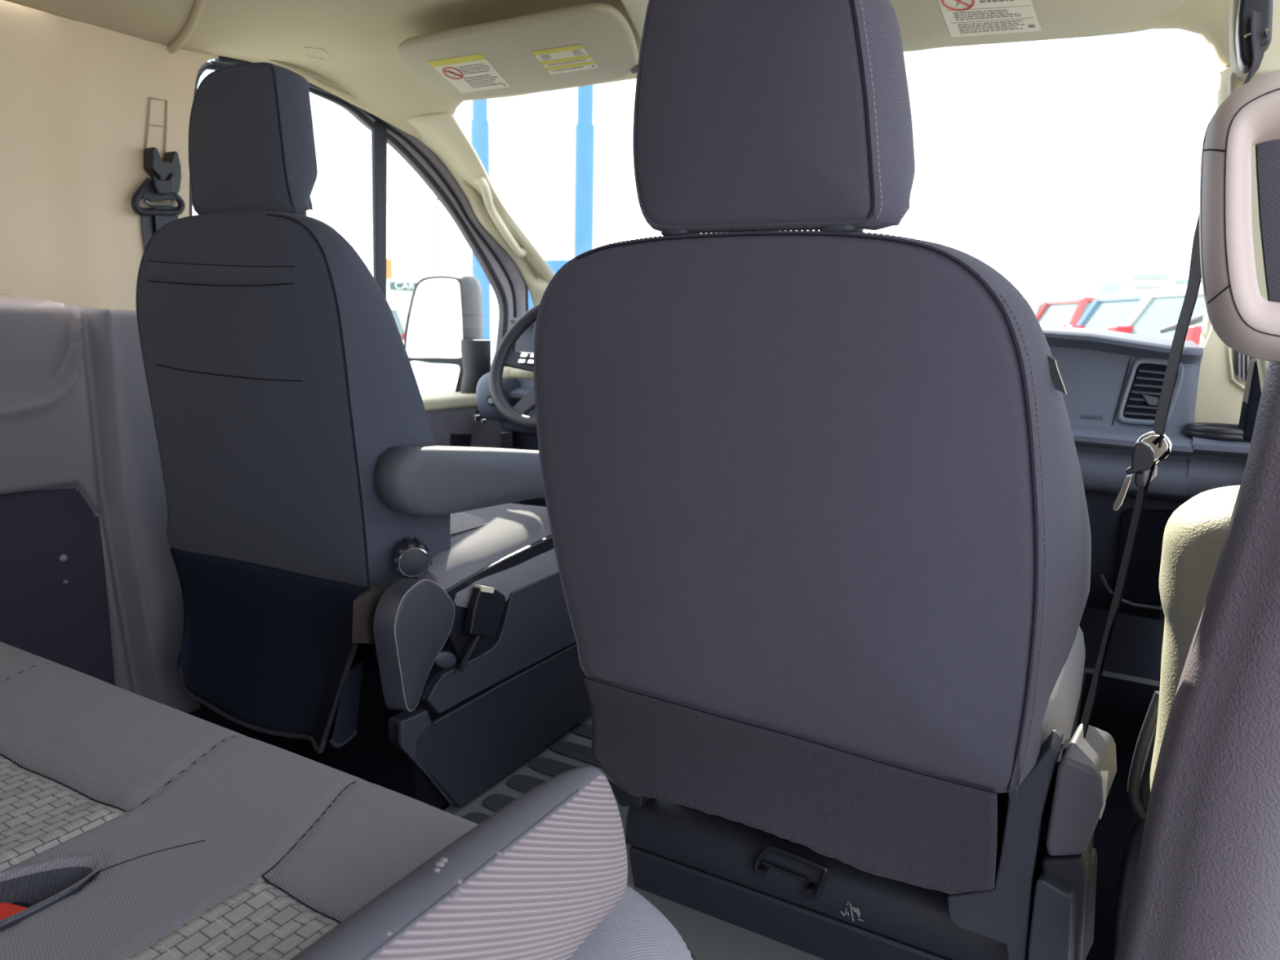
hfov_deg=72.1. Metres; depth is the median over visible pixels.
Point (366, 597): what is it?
seat
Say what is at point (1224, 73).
trim
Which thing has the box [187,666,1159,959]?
floor
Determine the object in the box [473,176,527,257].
handle
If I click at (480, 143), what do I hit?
sign pole
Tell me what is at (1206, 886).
trim
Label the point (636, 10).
console
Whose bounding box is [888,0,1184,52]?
sun visor
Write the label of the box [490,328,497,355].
ground
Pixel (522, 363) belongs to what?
steering wheel
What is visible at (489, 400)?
light switch
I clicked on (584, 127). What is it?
sign pole
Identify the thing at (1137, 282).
building
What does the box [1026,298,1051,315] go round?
parked car
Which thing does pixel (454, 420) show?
door
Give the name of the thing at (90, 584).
wall
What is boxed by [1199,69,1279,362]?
handle
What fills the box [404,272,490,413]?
mirror
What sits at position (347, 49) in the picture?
ceiling
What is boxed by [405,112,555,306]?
trim
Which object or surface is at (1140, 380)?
vent
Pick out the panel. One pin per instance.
(1223, 372)
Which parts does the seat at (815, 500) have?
drawer handle, backrest, pedestal drawer, plate, seat frame, seat trim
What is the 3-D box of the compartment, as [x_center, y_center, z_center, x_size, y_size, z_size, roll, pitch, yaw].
[0.561,0.049,2.623,2.080,0.860,0.040,7,11,29]
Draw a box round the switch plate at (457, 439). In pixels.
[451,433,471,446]
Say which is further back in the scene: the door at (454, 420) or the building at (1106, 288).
the building at (1106, 288)
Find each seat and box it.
[0,641,695,959]
[136,62,591,808]
[533,0,1116,959]
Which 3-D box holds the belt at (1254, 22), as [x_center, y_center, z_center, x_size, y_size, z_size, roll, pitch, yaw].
[0.521,-0.046,0.871,0.063,0.817,0.196,-1,10,-12]
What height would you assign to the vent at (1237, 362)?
0.116 m
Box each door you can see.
[189,56,528,504]
[1111,358,1261,959]
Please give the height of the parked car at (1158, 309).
1.460 m
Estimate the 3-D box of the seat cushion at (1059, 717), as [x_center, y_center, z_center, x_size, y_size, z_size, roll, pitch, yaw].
[0.352,0.250,1.377,0.610,0.132,0.540,7,11,29]
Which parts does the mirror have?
glass, wide angle glass, arm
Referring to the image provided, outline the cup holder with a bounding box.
[1182,422,1251,441]
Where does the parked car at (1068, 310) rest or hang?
on the terrace
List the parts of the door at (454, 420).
window sill, panel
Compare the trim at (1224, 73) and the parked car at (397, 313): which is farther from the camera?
the parked car at (397, 313)
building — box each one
[389,280,417,322]
[1070,284,1099,296]
[1099,282,1119,295]
[1120,273,1174,292]
[1174,279,1202,285]
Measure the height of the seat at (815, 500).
1.220 m
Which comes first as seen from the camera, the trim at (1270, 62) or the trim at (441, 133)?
the trim at (1270, 62)
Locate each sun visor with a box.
[397,3,638,102]
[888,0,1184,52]
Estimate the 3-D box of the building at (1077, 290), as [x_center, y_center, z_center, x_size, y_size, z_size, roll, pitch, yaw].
[35.435,-12.697,70.593,2.487,5.410,10.096,7,11,29]
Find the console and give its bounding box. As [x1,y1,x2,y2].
[620,0,648,41]
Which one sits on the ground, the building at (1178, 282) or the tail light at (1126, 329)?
the building at (1178, 282)
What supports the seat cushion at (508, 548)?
on the seat at (366, 597)
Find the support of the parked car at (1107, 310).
on the terrace
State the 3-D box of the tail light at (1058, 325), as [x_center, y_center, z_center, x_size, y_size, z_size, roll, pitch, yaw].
[7.194,-2.483,14.828,0.250,0.260,0.240,2,10,2]
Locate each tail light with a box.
[1057,324,1075,326]
[1065,325,1084,328]
[1106,325,1133,333]
[1185,325,1202,345]
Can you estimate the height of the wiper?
0.055 m
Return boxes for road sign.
[386,258,392,304]
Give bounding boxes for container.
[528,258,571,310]
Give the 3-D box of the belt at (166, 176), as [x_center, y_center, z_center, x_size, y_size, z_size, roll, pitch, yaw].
[-0.946,-0.067,1.812,0.038,1.169,0.127,7,11,29]
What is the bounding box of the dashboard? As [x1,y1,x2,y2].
[475,317,1251,620]
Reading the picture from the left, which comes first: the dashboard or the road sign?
the road sign
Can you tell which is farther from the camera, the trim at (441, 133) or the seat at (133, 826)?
the trim at (441, 133)
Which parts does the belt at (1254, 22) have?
blade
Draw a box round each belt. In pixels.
[130,146,206,709]
[1061,0,1279,758]
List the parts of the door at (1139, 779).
pull handle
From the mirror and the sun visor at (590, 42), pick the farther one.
the mirror
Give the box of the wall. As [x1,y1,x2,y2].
[0,0,225,713]
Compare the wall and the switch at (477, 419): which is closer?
the wall
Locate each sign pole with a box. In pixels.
[471,98,490,340]
[573,84,595,257]
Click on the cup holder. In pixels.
(1196, 431)
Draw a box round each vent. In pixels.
[1117,357,1184,426]
[1227,346,1254,389]
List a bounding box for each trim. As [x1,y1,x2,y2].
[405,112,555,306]
[1115,361,1279,959]
[1199,65,1231,346]
[1227,0,1279,392]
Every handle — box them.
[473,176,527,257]
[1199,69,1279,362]
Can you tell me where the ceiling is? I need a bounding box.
[4,0,1230,139]
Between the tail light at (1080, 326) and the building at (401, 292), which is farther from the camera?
the building at (401, 292)
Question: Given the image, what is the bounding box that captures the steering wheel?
[488,302,540,431]
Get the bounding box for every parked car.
[388,304,405,343]
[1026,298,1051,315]
[1035,294,1100,326]
[1065,289,1152,329]
[1106,283,1204,345]
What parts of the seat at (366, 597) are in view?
backrest, adjuster knob, recliner lever, armrest, pedestal panel, bolster trim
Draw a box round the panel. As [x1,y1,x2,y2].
[1193,325,1254,424]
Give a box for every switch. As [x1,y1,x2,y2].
[472,414,485,423]
[486,394,495,406]
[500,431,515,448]
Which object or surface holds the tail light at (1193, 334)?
attached to the parked car at (1158, 309)
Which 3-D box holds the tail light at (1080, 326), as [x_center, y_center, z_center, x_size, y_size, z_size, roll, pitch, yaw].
[6.657,-2.231,13.459,0.250,0.260,0.240,2,10,2]
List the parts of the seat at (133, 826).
armrest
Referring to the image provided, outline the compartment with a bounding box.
[1079,607,1164,681]
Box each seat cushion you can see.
[389,502,558,608]
[1040,626,1085,746]
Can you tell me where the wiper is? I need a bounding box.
[1160,313,1204,333]

